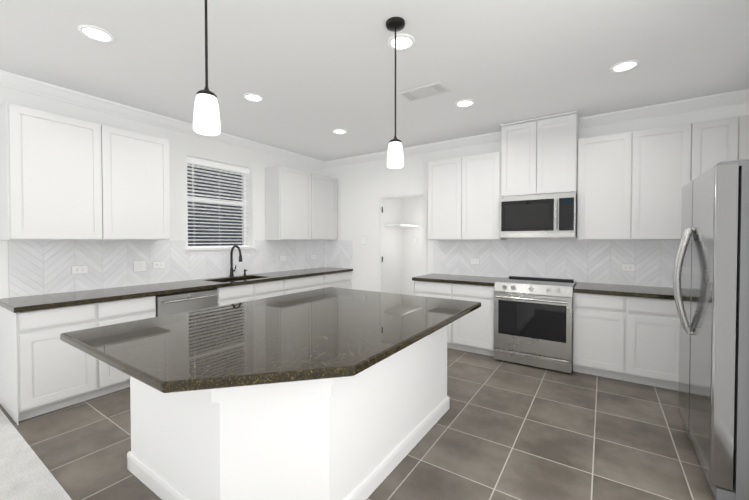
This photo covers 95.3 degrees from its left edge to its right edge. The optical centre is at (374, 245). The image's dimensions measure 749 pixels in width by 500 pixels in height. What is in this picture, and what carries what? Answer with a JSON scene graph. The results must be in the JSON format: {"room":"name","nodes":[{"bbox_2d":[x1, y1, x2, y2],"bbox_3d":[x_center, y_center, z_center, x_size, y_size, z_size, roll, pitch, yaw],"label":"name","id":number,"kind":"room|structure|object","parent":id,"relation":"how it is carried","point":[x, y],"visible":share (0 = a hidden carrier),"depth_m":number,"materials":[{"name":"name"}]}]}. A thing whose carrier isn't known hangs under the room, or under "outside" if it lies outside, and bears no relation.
{"room":"kitchen","nodes":[
{"label":"kitchen","id":0,"kind":"room"},
{"bbox_2d":[0,409,71,499],"bbox_3d":[-2.129,1.391,-0.554,5.868,0.056,4.489,1,1,34],"label":"floor carpet","id":1,"kind":"object","parent":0,"point":[25,473],"depth_m":1.98,"materials":[{"name":"white carpet"}]},
{"bbox_2d":[0,348,715,499],"bbox_3d":[0.856,1.318,3.888,5.868,0.050,6.213,1,1,34],"label":"floor","id":2,"kind":"structure","parent":0,"point":[502,430],"depth_m":2.27,"materials":[{"name":"grey tile"}]},
{"bbox_2d":[0,296,155,424],"bbox_3d":[-2.598,0.892,3.048,0.618,0.830,0.937,1,1,34],"label":"base cabinet","id":3,"kind":"object","parent":2,"relation":"on","point":[44,368],"visible":0.79,"depth_m":2.69,"materials":[{"name":"paint"}]},
{"bbox_2d":[156,288,216,316],"bbox_3d":[-2.142,0.883,3.682,0.665,0.826,0.615,1,1,34],"label":"dishwasher","id":4,"kind":"object","parent":2,"relation":"on","point":[172,303],"visible":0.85,"depth_m":3.47,"materials":[{"name":"grey metal"}]},
{"bbox_2d":[217,271,351,305],"bbox_3d":[-1.312,0.860,4.962,0.618,0.830,2.427,1,1,34],"label":"base cabinet","id":5,"kind":"object","parent":2,"relation":"on","point":[239,293],"visible":0.33,"depth_m":4.50,"materials":[{"name":"paint"}]},
{"bbox_2d":[0,267,352,312],"bbox_3d":[-1.743,0.435,4.295,0.637,0.040,4.005,1,1,34],"label":"countertop","id":6,"kind":"structure","parent":5,"relation":"on","point":[34,302],"depth_m":3.29,"materials":[{"name":"stone"}]},
{"bbox_2d":[229,245,241,276],"bbox_3d":[-1.803,0.201,4.474,0.247,0.419,0.090,1,1,34],"label":"faucet","id":7,"kind":"object","parent":6,"relation":"on","point":[231,261],"visible":1,"depth_m":4.50,"materials":[{"name":"black metal"}]},
{"bbox_2d":[221,278,255,282],"bbox_3d":[-1.721,0.547,4.315,0.424,0.182,0.714,1,1,34],"label":"sink basin","id":8,"kind":"object","parent":6,"relation":"in","point":[238,280],"depth_m":4.54,"materials":[{"name":"black metal"}]},
{"bbox_2d":[127,325,449,499],"bbox_3d":[-0.433,0.904,2.356,1.343,0.830,1.807,1,1,34],"label":"kitchen island","id":9,"kind":"object","parent":2,"relation":"on","point":[360,435],"visible":0.75,"depth_m":1.65,"materials":[{"name":"paint"}]},
{"bbox_2d":[60,287,480,392],"bbox_3d":[-0.404,0.470,2.234,1.568,0.040,2.133,1,1,34],"label":"island countertop","id":10,"kind":"structure","parent":9,"relation":"on","point":[328,332],"depth_m":1.71,"materials":[{"name":"stone"}]},
{"bbox_2d":[414,281,494,355],"bbox_3d":[1.112,0.869,4.426,1.036,0.830,0.618,1,1,34],"label":"base cabinet","id":11,"kind":"object","parent":2,"relation":"on","point":[472,331],"visible":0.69,"depth_m":4.05,"materials":[{"name":"paint"}]},
{"bbox_2d":[412,273,503,285],"bbox_3d":[1.099,0.433,4.414,1.051,0.040,0.637,1,1,34],"label":"countertop","id":12,"kind":"structure","parent":11,"relation":"on","point":[467,280],"depth_m":4.31,"materials":[{"name":"stone"}]},
{"bbox_2d":[494,276,576,372],"bbox_3d":[1.818,0.843,3.860,0.762,0.901,0.713,1,1,34],"label":"range","id":13,"kind":"object","parent":2,"relation":"on","point":[533,321],"visible":1,"depth_m":3.61,"materials":[{"name":"silver metal"}]},
{"bbox_2d":[573,292,636,382],"bbox_3d":[2.388,0.883,3.569,0.503,0.830,0.618,1,1,34],"label":"base cabinet","id":14,"kind":"object","parent":2,"relation":"on","point":[630,339],"depth_m":3.31,"materials":[{"name":"paint"}]},
{"bbox_2d":[573,282,674,299],"bbox_3d":[2.845,0.453,3.242,1.616,0.040,0.637,1,1,34],"label":"countertop","id":15,"kind":"structure","parent":14,"relation":"on","point":[631,290],"depth_m":3.34,"materials":[{"name":"stone"}]},
{"bbox_2d":[637,297,679,390],"bbox_3d":[2.719,0.887,3.346,0.584,0.830,0.618,1,1,34],"label":"base cabinet","id":16,"kind":"object","parent":2,"relation":"on","point":[658,320],"depth_m":3.09,"materials":[{"name":"paint"}]},
{"bbox_2d":[673,159,748,499],"bbox_3d":[2.310,0.450,1.903,0.957,1.754,0.901,1,1,34],"label":"refrigerator","id":17,"kind":"object","parent":2,"relation":"on","point":[711,280],"visible":1,"depth_m":1.74,"materials":[{"name":"metal"}]},
{"bbox_2d":[0,0,748,298],"bbox_3d":[-0.396,-0.095,2.000,5.868,2.840,10.703,1,1,34],"label":"wall","id":18,"kind":"structure","parent":0,"point":[314,73],"depth_m":2.81,"materials":[{"name":"paint"}]},
{"bbox_2d":[0,102,169,239],"bbox_3d":[-2.638,-0.586,3.224,0.328,1.069,1.190,1,1,34],"label":"upper cabinet","id":19,"kind":"object","parent":18,"relation":"attached to","point":[62,177],"visible":1,"depth_m":2.99,"materials":[{"name":"paint"}]},
{"bbox_2d":[77,24,114,42],"bbox_3d":[-1.859,-1.415,2.284,0.196,0.008,0.196,1,1,34],"label":"recessed light","id":20,"kind":"object","parent":18,"relation":"in","point":[95,33],"visible":1,"depth_m":2.28,"materials":[{"name":"paint"}]},
{"bbox_2d":[0,70,323,167],"bbox_3d":[-3.196,-1.373,2.606,0.080,0.105,8.383,1,1,34],"label":"crown molding","id":21,"kind":"structure","parent":18,"relation":"attached to","point":[29,85],"depth_m":3.53,"materials":[{"name":"paint"}]},
{"bbox_2d":[0,240,324,298],"bbox_3d":[-1.998,0.170,4.478,0.008,0.482,3.983,1,1,34],"label":"tile backsplash","id":22,"kind":"structure","parent":18,"relation":"attached to","point":[33,267],"depth_m":3.53,"materials":[{"name":"white tile"}]},
{"bbox_2d":[72,265,87,273],"bbox_3d":[-2.811,0.229,3.256,0.008,0.079,0.122,1,1,34],"label":"electrical outlet plate","id":23,"kind":"object","parent":22,"relation":"attached to","point":[81,269],"visible":1,"depth_m":3.26,"materials":[{"name":"grey plastic"}]},
{"bbox_2d":[133,260,145,271],"bbox_3d":[-2.528,0.218,3.676,0.008,0.122,0.119,1,1,34],"label":"switch plate","id":24,"kind":"object","parent":22,"relation":"attached to","point":[139,265],"visible":1,"depth_m":3.67,"materials":[{"name":"grey plastic"}]},
{"bbox_2d":[153,261,164,268],"bbox_3d":[-2.422,0.216,3.834,0.008,0.079,0.122,1,1,34],"label":"electrical outlet plate","id":25,"kind":"object","parent":22,"relation":"attached to","point":[158,264],"visible":1,"depth_m":3.83,"materials":[{"name":"grey plastic"}]},
{"bbox_2d":[279,256,285,260],"bbox_3d":[-1.429,0.198,5.312,0.008,0.079,0.122,1,1,34],"label":"electrical outlet plate","id":26,"kind":"object","parent":22,"relation":"attached to","point":[282,258],"visible":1,"depth_m":5.30,"materials":[{"name":"grey plastic"}]},
{"bbox_2d":[193,0,220,135],"bbox_3d":[-0.728,-0.948,1.475,0.124,0.914,0.124,1,1,34],"label":"pendant light","id":27,"kind":"object","parent":18,"relation":"hanging from","point":[206,119],"visible":1,"depth_m":1.45,"materials":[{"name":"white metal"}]},
{"bbox_2d":[185,164,256,253],"bbox_3d":[-2.058,-0.501,4.530,0.230,1.194,0.990,1,1,34],"label":"window","id":28,"kind":"structure","parent":18,"relation":"in","point":[218,250],"depth_m":4.57,"materials":[{"name":"white plastic"}]},
{"bbox_2d":[187,156,248,247],"bbox_3d":[-2.073,-0.536,4.539,0.074,1.120,0.912,1,1,34],"label":"window blinds","id":29,"kind":"object","parent":28,"relation":"attached to","point":[216,166],"visible":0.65,"depth_m":4.51,"materials":[{"name":"white plastic"}]},
{"bbox_2d":[243,93,263,101],"bbox_3d":[-1.174,-1.433,3.305,0.196,0.008,0.196,1,1,34],"label":"recessed light","id":30,"kind":"object","parent":18,"relation":"in","point":[252,97],"visible":1,"depth_m":3.30,"materials":[{"name":"paint"}]},
{"bbox_2d":[265,165,316,239],"bbox_3d":[-1.288,-0.621,5.234,0.328,1.068,0.692,1,1,34],"label":"upper cabinet","id":31,"kind":"object","parent":18,"relation":"attached to","point":[300,204],"depth_m":5.03,"materials":[{"name":"paint"}]},
{"bbox_2d":[317,174,336,239],"bbox_3d":[-0.971,-0.629,5.705,0.328,1.068,0.692,1,1,34],"label":"upper cabinet","id":32,"kind":"object","parent":18,"relation":"attached to","point":[326,185],"depth_m":5.68,"materials":[{"name":"paint"}]},
{"bbox_2d":[325,240,352,268],"bbox_3d":[-0.625,0.145,5.950,0.630,0.482,0.008,1,1,34],"label":"tile backsplash","id":33,"kind":"structure","parent":18,"relation":"attached to","point":[338,253],"depth_m":5.94,"materials":[{"name":"white tile"}]},
{"bbox_2d":[332,129,346,133],"bbox_3d":[-0.443,-1.450,4.338,0.196,0.008,0.196,1,1,34],"label":"recessed light","id":34,"kind":"object","parent":18,"relation":"in","point":[339,131],"visible":0.98,"depth_m":4.33,"materials":[{"name":"paint"}]},
{"bbox_2d":[386,17,404,168],"bbox_3d":[0.134,-0.960,2.179,0.124,0.914,0.124,1,1,34],"label":"pendant light","id":35,"kind":"object","parent":18,"relation":"hanging from","point":[395,159],"visible":1,"depth_m":2.15,"materials":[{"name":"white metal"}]},
{"bbox_2d":[376,190,426,291],"bbox_3d":[0.433,0.221,5.308,0.894,2.095,0.136,1,1,34],"label":"door frame","id":36,"kind":"structure","parent":18,"relation":"attached to","point":[380,241],"depth_m":5.46,"materials":[{"name":"paint"}]},
{"bbox_2d":[387,34,415,50],"bbox_3d":[0.188,-1.417,2.382,0.196,0.008,0.196,1,1,34],"label":"recessed light","id":37,"kind":"object","parent":18,"relation":"in","point":[405,41],"visible":0.88,"depth_m":2.38,"materials":[{"name":"paint"}]},
{"bbox_2d":[385,224,421,230],"bbox_3d":[0.459,-0.313,5.923,0.448,0.082,0.868,1,1,34],"label":"shelf","id":38,"kind":"object","parent":18,"relation":"attached to","point":[400,227],"visible":0.67,"depth_m":6.09,"materials":[{"name":"paint"}]},
{"bbox_2d":[324,131,500,168],"bbox_3d":[0.419,-1.417,5.179,3.030,0.105,0.080,1,1,34],"label":"crown molding","id":39,"kind":"structure","parent":18,"relation":"attached to","point":[495,136],"depth_m":4.94,"materials":[{"name":"paint"}]},
{"bbox_2d":[399,82,449,101],"bbox_3d":[0.465,-1.431,3.184,0.415,0.008,0.228,1,1,34],"label":"air vent","id":40,"kind":"object","parent":18,"relation":"in","point":[427,91],"visible":1,"depth_m":3.18,"materials":[{"name":"metal"}]},
{"bbox_2d":[455,99,474,106],"bbox_3d":[0.912,-1.435,3.445,0.196,0.008,0.196,1,1,34],"label":"recessed light","id":41,"kind":"object","parent":18,"relation":"in","point":[465,103],"visible":1,"depth_m":3.44,"materials":[{"name":"paint"}]},
{"bbox_2d":[428,152,506,239],"bbox_3d":[1.209,-0.608,4.510,0.958,1.069,0.328,1,1,34],"label":"upper cabinet","id":42,"kind":"object","parent":18,"relation":"attached to","point":[464,194],"visible":0.96,"depth_m":4.35,"materials":[{"name":"paint"}]},
{"bbox_2d":[500,110,578,196],"bbox_3d":[1.929,-1.011,4.001,0.790,0.867,0.358,1,1,34],"label":"upper cabinet","id":43,"kind":"object","parent":18,"relation":"attached to","point":[539,155],"visible":0.98,"depth_m":3.84,"materials":[{"name":"paint"}]},
{"bbox_2d":[499,192,576,237],"bbox_3d":[1.903,-0.334,3.975,0.778,0.481,0.448,1,1,34],"label":"microwave","id":44,"kind":"object","parent":43,"relation":"attached to","point":[553,215],"visible":1,"depth_m":3.80,"materials":[{"name":"silver metal"}]},
{"bbox_2d":[433,240,680,287],"bbox_3d":[2.145,0.177,4.089,3.115,0.482,0.008,1,1,34],"label":"tile backsplash","id":45,"kind":"structure","parent":18,"relation":"attached to","point":[597,261],"depth_m":4.02,"materials":[{"name":"white tile"}]},
{"bbox_2d":[470,258,479,263],"bbox_3d":[1.356,0.210,4.610,0.122,0.079,0.008,1,1,34],"label":"electrical outlet plate","id":46,"kind":"object","parent":45,"relation":"attached to","point":[474,260],"visible":1,"depth_m":4.61,"materials":[{"name":"grey plastic"}]},
{"bbox_2d":[621,264,634,271],"bbox_3d":[2.737,0.236,3.682,0.122,0.079,0.008,1,1,34],"label":"electrical outlet plate","id":47,"kind":"object","parent":45,"relation":"attached to","point":[627,267],"visible":1,"depth_m":3.68,"materials":[{"name":"grey plastic"}]},
{"bbox_2d":[577,130,640,239],"bbox_3d":[2.486,-0.604,3.652,0.528,1.088,0.328,1,1,34],"label":"upper cabinet","id":48,"kind":"object","parent":18,"relation":"attached to","point":[630,184],"depth_m":3.50,"materials":[{"name":"paint"}]},
{"bbox_2d":[610,59,639,72],"bbox_3d":[1.985,-1.422,2.708,0.196,0.008,0.196,1,1,34],"label":"recessed light","id":49,"kind":"object","parent":18,"relation":"in","point":[624,66],"visible":1,"depth_m":2.70,"materials":[{"name":"paint"}]},
{"bbox_2d":[579,89,748,128],"bbox_3d":[2.966,-1.388,3.468,1.512,0.105,0.080,1,1,34],"label":"crown molding","id":50,"kind":"structure","parent":18,"relation":"attached to","point":[740,96],"depth_m":3.45,"materials":[{"name":"paint"}]},
{"bbox_2d":[641,121,704,239],"bbox_3d":[2.837,-0.600,3.416,0.565,1.088,0.328,1,1,34],"label":"upper cabinet","id":51,"kind":"object","parent":18,"relation":"attached to","point":[672,157],"depth_m":3.25,"materials":[{"name":"paint"}]},
{"bbox_2d":[701,116,740,173],"bbox_3d":[3.123,-0.596,3.224,0.372,1.088,0.328,1,1,34],"label":"upper cabinet","id":52,"kind":"object","parent":18,"relation":"attached to","point":[722,136],"depth_m":3.04,"materials":[{"name":"paint"}]}
]}

